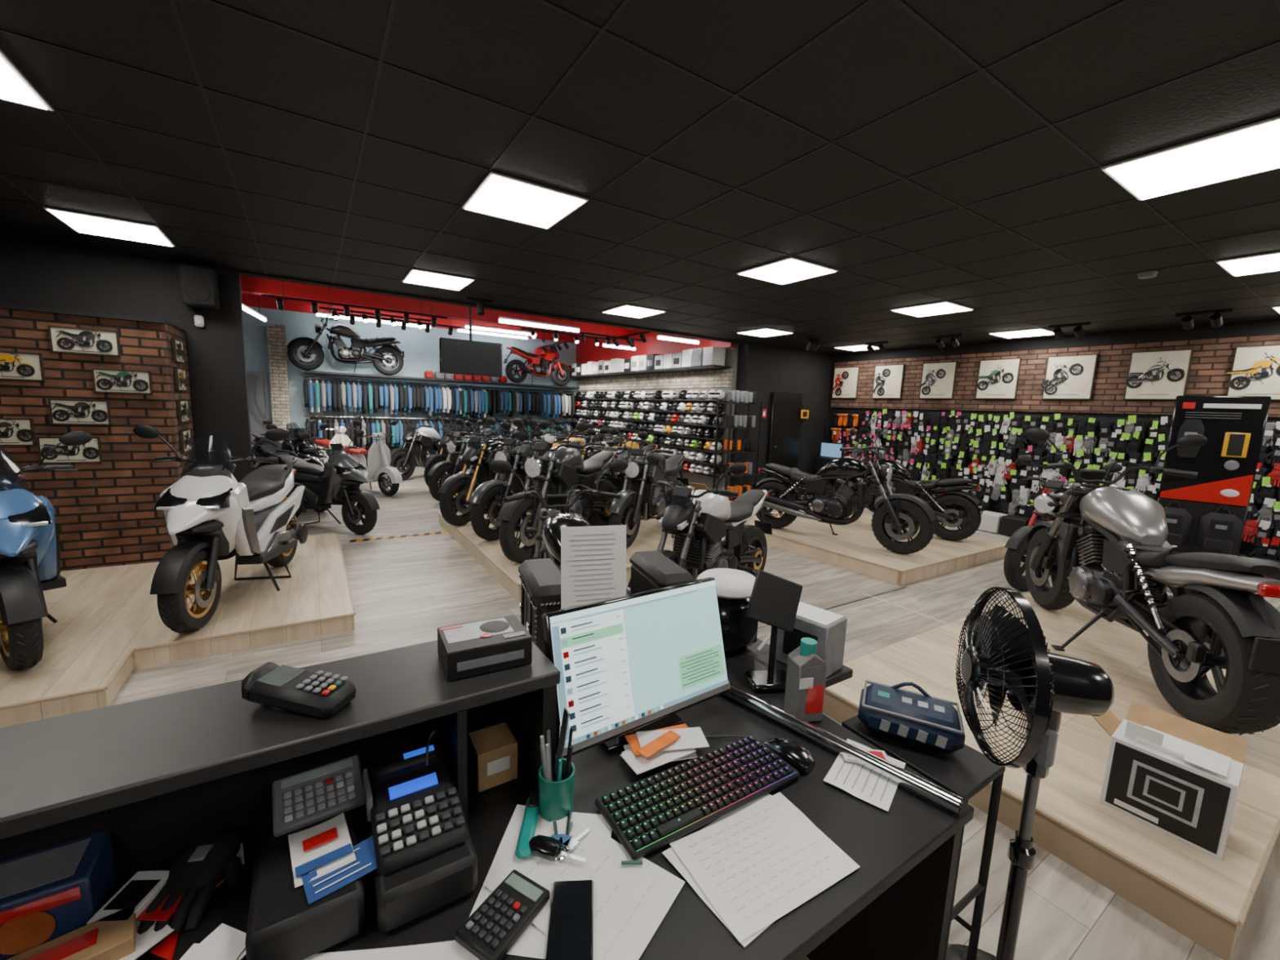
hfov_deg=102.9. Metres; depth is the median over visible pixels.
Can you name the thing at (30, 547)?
scooter
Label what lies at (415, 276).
ceiling light panel
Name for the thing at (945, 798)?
metal rail
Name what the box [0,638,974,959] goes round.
reception desk
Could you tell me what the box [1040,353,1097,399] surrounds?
framed poster
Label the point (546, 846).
keys
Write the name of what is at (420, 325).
track spotlight
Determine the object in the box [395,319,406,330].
track spotlight
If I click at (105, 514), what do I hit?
brick wall
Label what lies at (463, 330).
fluorescent tube light
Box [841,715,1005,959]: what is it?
side table
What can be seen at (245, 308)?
fluorescent tube light
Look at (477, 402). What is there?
clothes
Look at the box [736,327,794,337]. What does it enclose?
ceiling light panel
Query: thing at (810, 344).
track spotlight
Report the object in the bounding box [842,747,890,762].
pack
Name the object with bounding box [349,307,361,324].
track spotlight
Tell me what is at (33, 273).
wall
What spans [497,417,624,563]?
motorcycle
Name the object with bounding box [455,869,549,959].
calculator
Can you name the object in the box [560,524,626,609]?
notice
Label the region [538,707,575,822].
pen holder
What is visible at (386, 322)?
fluorescent tube light
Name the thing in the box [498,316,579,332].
fluorescent tube light
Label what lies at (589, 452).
motorcycle
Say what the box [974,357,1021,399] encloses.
framed poster
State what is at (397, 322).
fluorescent tube light
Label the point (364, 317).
track spotlight
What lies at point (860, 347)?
ceiling light panel
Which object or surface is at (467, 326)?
fluorescent tube light
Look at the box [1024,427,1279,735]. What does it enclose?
motorcycle
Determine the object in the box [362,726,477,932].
cash register
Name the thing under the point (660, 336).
fluorescent tube light
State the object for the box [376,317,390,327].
track spotlight
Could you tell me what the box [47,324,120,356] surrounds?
framed poster
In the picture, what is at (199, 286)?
wall speaker
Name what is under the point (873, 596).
floor strip
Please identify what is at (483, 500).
motorcycle
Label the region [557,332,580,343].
track spotlight
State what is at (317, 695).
card payment terminal
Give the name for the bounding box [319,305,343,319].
track spotlight
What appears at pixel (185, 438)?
framed poster
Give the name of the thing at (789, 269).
ceiling light panel
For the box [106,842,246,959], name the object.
papers
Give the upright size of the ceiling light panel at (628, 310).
0.017 m
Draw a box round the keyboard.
[595,734,799,860]
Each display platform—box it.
[0,533,355,728]
[437,511,724,601]
[747,507,1007,585]
[822,591,1279,959]
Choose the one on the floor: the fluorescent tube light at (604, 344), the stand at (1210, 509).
the stand at (1210, 509)
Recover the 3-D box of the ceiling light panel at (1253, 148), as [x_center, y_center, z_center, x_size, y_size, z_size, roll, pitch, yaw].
[2.593,-1.443,2.313,0.585,0.017,0.620,-3,9,-33]
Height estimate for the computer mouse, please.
0.042 m
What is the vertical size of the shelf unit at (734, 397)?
1.960 m
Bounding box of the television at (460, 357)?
[439,306,502,377]
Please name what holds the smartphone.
on the loose paper at (631, 902)
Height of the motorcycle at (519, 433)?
1.320 m
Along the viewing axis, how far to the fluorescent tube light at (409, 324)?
11.39 m
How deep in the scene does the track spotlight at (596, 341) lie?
10.35 m
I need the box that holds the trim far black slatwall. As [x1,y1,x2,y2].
[310,417,574,467]
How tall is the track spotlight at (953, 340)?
0.174 m
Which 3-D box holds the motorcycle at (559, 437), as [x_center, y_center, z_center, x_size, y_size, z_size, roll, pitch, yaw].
[-1.146,-0.381,9.191,0.892,1.320,2.081,7,9,29]
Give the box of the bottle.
[783,637,827,722]
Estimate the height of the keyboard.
0.027 m
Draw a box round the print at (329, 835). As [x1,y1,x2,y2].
[294,826,353,877]
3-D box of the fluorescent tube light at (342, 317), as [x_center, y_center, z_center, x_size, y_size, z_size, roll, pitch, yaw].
[-6.209,-3.420,10.691,0.206,0.092,0.060,-3,9,-33]
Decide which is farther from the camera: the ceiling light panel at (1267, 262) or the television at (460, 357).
the television at (460, 357)
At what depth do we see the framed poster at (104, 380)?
4.14 m
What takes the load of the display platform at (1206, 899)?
on the floor
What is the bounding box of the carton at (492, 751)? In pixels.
[467,722,517,792]
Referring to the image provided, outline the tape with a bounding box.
[348,531,446,542]
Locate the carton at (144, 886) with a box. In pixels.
[86,870,169,927]
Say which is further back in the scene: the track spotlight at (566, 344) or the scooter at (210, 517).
the track spotlight at (566, 344)
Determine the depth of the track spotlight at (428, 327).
9.74 m
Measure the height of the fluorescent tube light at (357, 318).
0.075 m
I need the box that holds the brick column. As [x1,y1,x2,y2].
[266,323,290,443]
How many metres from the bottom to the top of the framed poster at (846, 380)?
0.592 m
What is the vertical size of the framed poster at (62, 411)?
0.225 m
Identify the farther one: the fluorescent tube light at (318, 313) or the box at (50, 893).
the fluorescent tube light at (318, 313)
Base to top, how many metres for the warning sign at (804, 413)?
0.160 m
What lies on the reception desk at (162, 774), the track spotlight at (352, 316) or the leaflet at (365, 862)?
the leaflet at (365, 862)
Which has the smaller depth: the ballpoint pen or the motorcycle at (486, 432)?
the ballpoint pen
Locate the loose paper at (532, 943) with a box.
[469,804,612,959]
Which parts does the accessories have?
orange vest display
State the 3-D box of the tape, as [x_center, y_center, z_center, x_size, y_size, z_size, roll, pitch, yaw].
[-2.820,0.665,6.001,1.075,0.001,0.110,-3,9,-33]
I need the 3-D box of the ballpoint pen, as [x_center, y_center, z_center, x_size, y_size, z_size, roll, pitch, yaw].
[-0.144,0.699,1.021,0.008,0.008,0.120,2,8,-3]
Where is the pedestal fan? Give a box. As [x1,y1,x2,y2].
[946,586,1114,959]
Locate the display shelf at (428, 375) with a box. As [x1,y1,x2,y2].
[304,370,579,389]
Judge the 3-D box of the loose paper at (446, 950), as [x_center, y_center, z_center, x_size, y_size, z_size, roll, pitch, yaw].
[-0.360,0.739,0.731,0.300,0.004,0.140,1,8,-8]
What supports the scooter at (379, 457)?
on the floor
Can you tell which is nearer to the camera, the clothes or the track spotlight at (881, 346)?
the track spotlight at (881, 346)
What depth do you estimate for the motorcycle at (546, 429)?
12.09 m
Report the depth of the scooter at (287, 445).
8.42 m
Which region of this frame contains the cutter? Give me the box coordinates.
[515,789,539,857]
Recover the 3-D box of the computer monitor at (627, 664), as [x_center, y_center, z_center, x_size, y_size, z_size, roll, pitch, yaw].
[-0.008,0.479,1.353,0.539,0.373,0.215,-3,9,-33]
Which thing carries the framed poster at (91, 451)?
attached to the brick wall at (105, 514)
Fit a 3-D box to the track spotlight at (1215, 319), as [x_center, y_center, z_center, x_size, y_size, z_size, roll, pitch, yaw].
[5.747,-1.636,5.210,0.153,0.174,0.400,-3,9,-33]
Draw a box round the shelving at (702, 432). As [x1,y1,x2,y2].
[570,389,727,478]
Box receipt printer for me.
[775,601,847,677]
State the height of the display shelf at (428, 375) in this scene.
0.225 m
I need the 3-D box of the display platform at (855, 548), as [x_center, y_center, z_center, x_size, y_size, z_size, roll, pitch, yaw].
[2.777,0.724,6.619,2.467,0.152,2.617,-3,9,-33]
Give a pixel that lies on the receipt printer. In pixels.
(828, 628)
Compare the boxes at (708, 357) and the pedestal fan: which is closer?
the pedestal fan
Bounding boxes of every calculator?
[271,755,364,836]
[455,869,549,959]
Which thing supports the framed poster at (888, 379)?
attached to the brick band at (1212, 358)
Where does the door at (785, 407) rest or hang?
in the wall at (33, 273)
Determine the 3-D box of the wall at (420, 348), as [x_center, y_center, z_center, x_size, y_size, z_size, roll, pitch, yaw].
[-4.963,-2.291,12.470,7.900,3.900,0.100,-3,9,-33]
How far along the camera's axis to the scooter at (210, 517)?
3.30 m
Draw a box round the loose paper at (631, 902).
[484,814,684,959]
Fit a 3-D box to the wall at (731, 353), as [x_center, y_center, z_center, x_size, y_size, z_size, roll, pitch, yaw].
[-0.053,-2.016,11.882,0.100,3.900,6.450,-3,9,-33]
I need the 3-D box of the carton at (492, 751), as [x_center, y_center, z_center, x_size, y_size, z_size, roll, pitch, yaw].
[-0.339,0.634,1.172,0.090,0.090,0.092,-3,9,-33]
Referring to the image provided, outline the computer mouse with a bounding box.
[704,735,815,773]
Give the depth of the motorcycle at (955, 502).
6.21 m
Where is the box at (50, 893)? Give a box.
[0,830,116,959]
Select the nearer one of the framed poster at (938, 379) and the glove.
the glove
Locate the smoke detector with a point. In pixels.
(1148, 274)
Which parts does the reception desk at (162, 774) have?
receipt drawer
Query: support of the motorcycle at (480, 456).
on the display platform at (490, 554)
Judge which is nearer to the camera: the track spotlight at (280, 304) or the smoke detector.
the smoke detector
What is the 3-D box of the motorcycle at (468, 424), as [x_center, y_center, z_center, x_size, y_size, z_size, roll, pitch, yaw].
[-2.072,-0.219,7.774,0.892,1.320,2.081,6,9,27]
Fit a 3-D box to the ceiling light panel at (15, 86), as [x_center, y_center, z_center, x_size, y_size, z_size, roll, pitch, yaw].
[-2.681,-1.584,1.849,0.585,0.017,0.620,-3,9,-33]
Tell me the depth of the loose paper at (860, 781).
1.20 m
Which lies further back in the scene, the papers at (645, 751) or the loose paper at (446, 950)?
the papers at (645, 751)
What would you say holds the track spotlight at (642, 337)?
hanging from the ceiling
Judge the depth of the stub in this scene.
0.95 m
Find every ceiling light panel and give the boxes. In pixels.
[0,48,53,111]
[42,206,175,247]
[401,268,475,290]
[461,170,589,229]
[601,304,666,318]
[736,256,838,284]
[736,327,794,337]
[833,344,879,351]
[889,301,974,317]
[987,328,1053,338]
[1100,115,1279,200]
[1215,251,1279,275]
[1271,306,1279,314]
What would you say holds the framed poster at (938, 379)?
attached to the brick band at (1212, 358)
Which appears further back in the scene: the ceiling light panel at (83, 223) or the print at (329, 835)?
the ceiling light panel at (83, 223)
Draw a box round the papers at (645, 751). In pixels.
[620,724,709,774]
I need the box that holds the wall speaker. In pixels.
[177,263,220,310]
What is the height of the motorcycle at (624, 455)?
1.320 m
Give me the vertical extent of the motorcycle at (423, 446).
1.320 m
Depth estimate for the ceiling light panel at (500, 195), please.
3.05 m
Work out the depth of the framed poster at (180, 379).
4.55 m
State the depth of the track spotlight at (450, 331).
9.96 m
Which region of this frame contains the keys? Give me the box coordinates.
[528,821,590,863]
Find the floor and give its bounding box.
[109,466,1279,959]
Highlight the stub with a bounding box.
[621,860,642,864]
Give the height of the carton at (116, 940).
0.052 m
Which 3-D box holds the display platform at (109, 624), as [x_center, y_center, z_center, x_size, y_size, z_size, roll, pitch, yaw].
[-4.062,0.922,3.394,3.667,0.122,2.947,-3,9,-33]
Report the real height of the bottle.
0.225 m
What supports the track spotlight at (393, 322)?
hanging from the ceiling
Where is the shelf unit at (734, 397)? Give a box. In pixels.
[712,390,764,501]
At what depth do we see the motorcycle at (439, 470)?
8.12 m
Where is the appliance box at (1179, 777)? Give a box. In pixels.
[1092,700,1247,860]
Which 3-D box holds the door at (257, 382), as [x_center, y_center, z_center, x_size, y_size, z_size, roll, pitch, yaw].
[-7.933,-1.173,10.514,0.500,2.080,0.110,-3,9,-33]
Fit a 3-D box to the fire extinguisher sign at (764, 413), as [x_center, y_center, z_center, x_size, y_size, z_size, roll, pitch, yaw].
[2.265,-1.213,9.313,0.120,0.160,0.012,-3,9,-33]
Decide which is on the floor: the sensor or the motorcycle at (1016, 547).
the motorcycle at (1016, 547)
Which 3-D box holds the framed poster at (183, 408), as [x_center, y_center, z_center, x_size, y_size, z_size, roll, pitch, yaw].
[-4.167,-0.639,4.652,0.025,0.217,0.372,-3,9,-33]
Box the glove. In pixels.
[137,832,244,934]
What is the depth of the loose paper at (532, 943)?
0.96 m
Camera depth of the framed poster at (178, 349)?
4.52 m
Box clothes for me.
[302,376,575,448]
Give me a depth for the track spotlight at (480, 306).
5.99 m
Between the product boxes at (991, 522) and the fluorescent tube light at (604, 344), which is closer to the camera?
the product boxes at (991, 522)
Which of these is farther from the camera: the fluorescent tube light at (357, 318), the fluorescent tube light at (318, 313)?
the fluorescent tube light at (357, 318)
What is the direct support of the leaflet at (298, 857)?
on the reception desk at (162, 774)
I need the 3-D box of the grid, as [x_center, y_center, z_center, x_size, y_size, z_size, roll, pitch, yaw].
[1.061,-1.627,3.130,12.400,0.004,8.900,-3,9,-33]
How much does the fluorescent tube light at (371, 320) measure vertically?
0.076 m
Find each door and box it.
[246,371,270,455]
[765,391,803,495]
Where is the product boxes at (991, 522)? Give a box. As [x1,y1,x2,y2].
[855,491,1279,580]
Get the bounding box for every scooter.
[0,431,92,671]
[133,425,307,633]
[251,418,317,456]
[251,423,328,511]
[264,430,380,534]
[312,414,360,463]
[342,420,403,495]
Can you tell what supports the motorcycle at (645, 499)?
on the display platform at (490, 554)
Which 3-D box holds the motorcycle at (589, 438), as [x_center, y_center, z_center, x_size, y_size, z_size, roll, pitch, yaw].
[-0.881,-0.608,10.892,0.892,1.320,2.081,7,9,29]
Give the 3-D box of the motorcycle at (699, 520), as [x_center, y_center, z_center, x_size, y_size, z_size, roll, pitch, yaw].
[0.570,0.435,4.059,0.850,1.258,1.984,8,10,38]
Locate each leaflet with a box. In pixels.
[288,813,355,888]
[301,835,377,904]
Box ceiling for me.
[0,0,1279,354]
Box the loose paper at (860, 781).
[823,738,905,811]
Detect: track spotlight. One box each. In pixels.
[261,280,447,326]
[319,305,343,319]
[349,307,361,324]
[350,310,374,323]
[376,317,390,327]
[380,313,404,325]
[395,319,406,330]
[408,317,431,328]
[421,322,431,333]
[436,324,462,335]
[466,297,493,315]
[521,326,558,341]
[541,340,570,353]
[542,328,641,347]
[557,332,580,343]
[584,335,605,345]
[608,331,651,346]
[804,338,820,351]
[864,341,888,353]
[933,333,963,348]
[1048,321,1091,339]
[1174,308,1233,329]
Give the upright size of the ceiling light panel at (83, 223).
0.017 m
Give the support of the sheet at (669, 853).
on the reception desk at (162, 774)
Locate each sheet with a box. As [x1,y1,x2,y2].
[662,792,773,946]
[669,792,859,942]
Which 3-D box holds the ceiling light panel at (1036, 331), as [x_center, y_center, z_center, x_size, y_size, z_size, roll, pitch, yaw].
[5.191,-1.982,6.898,0.585,0.017,0.620,-3,9,-33]
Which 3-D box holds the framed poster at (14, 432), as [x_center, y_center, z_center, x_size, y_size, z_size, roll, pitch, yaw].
[-4.802,-0.373,3.844,0.325,0.234,0.025,-3,9,-33]
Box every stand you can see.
[744,569,802,692]
[815,441,844,490]
[1157,395,1271,597]
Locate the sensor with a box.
[194,315,204,327]
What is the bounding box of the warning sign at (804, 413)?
[800,409,808,418]
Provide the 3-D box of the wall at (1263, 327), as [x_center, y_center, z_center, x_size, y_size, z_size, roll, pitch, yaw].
[6.244,-0.537,6.677,0.150,2.900,8.900,-3,9,-33]
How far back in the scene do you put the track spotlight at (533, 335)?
9.65 m
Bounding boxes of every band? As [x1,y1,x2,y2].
[240,275,734,363]
[831,334,1279,417]
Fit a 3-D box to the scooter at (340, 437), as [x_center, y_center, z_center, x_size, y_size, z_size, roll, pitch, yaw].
[-5.949,-0.624,9.824,1.788,1.255,0.810,8,10,34]
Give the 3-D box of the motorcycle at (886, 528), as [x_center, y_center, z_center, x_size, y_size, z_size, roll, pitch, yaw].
[2.303,0.046,5.963,2.145,1.336,0.942,10,11,43]
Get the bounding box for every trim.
[0,303,186,333]
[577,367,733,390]
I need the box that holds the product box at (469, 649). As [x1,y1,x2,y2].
[437,614,532,681]
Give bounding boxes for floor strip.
[757,586,946,629]
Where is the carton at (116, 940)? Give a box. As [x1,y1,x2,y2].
[7,909,137,959]
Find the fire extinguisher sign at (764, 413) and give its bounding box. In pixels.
[762,408,766,417]
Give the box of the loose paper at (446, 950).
[302,940,479,959]
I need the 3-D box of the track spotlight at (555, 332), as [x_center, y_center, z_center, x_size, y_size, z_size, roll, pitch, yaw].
[-0.842,-3.177,9.775,2.200,1.081,0.144,-3,9,-33]
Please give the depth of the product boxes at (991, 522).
7.36 m
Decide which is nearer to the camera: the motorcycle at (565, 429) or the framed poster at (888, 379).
the framed poster at (888, 379)
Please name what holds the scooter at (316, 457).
on the floor
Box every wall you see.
[0,235,832,495]
[0,308,174,571]
[242,306,577,436]
[576,343,738,489]
[824,319,1279,551]
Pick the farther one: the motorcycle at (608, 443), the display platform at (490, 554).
the motorcycle at (608, 443)
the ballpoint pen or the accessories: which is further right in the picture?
the accessories
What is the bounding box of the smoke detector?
[1137,271,1158,279]
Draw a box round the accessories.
[831,408,1279,560]
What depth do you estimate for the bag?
1.41 m
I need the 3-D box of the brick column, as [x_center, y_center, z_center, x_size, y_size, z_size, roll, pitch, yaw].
[-7.494,-1.677,10.625,0.300,3.000,0.300,-3,9,-33]
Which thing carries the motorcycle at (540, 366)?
on the display shelf at (428, 375)
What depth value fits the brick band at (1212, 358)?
7.03 m
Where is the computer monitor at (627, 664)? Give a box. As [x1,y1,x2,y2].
[542,577,730,758]
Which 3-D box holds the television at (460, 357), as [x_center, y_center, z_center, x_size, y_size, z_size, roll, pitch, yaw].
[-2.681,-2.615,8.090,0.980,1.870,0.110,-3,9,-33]
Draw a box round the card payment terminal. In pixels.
[241,662,355,719]
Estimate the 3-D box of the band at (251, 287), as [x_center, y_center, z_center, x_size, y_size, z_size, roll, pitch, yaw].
[-3.169,-3.209,9.601,7.900,1.150,6.350,-3,9,-33]
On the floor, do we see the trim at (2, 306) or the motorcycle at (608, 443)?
the motorcycle at (608, 443)
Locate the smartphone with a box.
[545,880,593,959]
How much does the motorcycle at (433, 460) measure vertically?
1.320 m
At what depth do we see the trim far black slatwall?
11.76 m
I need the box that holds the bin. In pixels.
[697,568,770,654]
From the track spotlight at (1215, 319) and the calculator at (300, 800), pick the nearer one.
the calculator at (300, 800)
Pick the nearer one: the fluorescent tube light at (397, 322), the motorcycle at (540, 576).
the motorcycle at (540, 576)
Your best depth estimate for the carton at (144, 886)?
0.82 m
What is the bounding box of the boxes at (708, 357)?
[568,346,731,377]
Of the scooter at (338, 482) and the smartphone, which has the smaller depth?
the smartphone
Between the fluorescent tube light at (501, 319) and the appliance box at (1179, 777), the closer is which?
the appliance box at (1179, 777)
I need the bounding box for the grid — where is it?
[0,0,1279,354]
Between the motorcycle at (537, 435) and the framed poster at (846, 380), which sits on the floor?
the motorcycle at (537, 435)
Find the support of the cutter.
on the loose paper at (532, 943)
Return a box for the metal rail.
[722,684,963,814]
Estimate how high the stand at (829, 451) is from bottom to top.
1.100 m
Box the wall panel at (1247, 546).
[828,409,1278,557]
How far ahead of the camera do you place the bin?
1.76 m
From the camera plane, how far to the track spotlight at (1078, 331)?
6.09 m
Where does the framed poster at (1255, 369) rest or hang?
attached to the brick band at (1212, 358)
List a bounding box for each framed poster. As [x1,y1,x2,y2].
[0,349,45,382]
[0,415,36,446]
[36,436,102,463]
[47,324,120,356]
[48,396,111,425]
[91,366,152,394]
[171,337,185,364]
[173,367,187,391]
[176,399,190,422]
[178,428,192,453]
[831,366,859,398]
[871,364,904,398]
[916,361,957,399]
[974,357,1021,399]
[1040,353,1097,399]
[1123,348,1193,399]
[1225,344,1279,400]
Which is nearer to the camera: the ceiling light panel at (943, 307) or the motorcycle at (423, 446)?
the ceiling light panel at (943, 307)
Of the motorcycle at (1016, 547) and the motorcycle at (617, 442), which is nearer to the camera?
the motorcycle at (1016, 547)
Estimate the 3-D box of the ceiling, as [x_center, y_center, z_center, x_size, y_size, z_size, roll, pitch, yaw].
[1.063,-1.668,3.124,12.500,0.080,8.900,-3,9,-33]
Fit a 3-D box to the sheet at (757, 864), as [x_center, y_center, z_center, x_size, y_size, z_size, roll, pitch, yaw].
[0.238,0.725,0.984,0.297,0.004,0.210,-2,9,-30]
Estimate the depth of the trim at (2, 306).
3.99 m
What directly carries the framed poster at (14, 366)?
attached to the brick wall at (105, 514)
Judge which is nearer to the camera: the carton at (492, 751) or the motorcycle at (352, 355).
the carton at (492, 751)
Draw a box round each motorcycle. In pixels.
[286,304,404,375]
[389,413,464,480]
[422,415,498,486]
[427,417,521,501]
[438,418,511,526]
[451,420,513,508]
[465,414,510,438]
[468,417,585,540]
[488,459,694,655]
[493,416,529,446]
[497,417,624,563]
[503,337,570,386]
[522,418,578,448]
[527,416,559,434]
[547,421,603,448]
[551,417,586,438]
[554,424,622,481]
[572,419,608,444]
[586,428,666,518]
[591,421,647,451]
[598,423,658,479]
[608,427,693,547]
[627,453,777,587]
[751,427,937,554]
[811,433,983,540]
[1003,454,1122,591]
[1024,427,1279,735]
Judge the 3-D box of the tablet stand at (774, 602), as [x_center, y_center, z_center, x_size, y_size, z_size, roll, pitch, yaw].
[0.409,0.463,1.587,0.196,0.373,0.100,1,8,-8]
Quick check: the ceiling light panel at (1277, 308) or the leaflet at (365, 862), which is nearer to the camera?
the leaflet at (365, 862)
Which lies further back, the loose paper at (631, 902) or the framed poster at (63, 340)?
the framed poster at (63, 340)
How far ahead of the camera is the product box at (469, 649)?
1.06 m
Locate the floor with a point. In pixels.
(403, 589)
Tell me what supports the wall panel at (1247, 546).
attached to the wall at (1263, 327)
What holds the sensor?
attached to the wall at (33, 273)
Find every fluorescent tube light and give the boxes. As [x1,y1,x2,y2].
[242,295,266,321]
[316,304,333,317]
[337,313,350,319]
[354,316,362,320]
[367,318,376,322]
[380,319,391,324]
[395,320,402,325]
[406,322,417,327]
[457,327,528,339]
[465,321,536,336]
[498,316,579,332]
[602,325,635,350]
[657,333,698,344]
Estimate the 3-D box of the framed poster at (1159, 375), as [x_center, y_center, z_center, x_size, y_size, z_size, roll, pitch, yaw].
[6.324,-1.281,6.238,0.025,0.592,0.550,-3,9,-33]
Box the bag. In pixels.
[857,680,965,753]
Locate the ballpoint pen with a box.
[563,808,572,852]

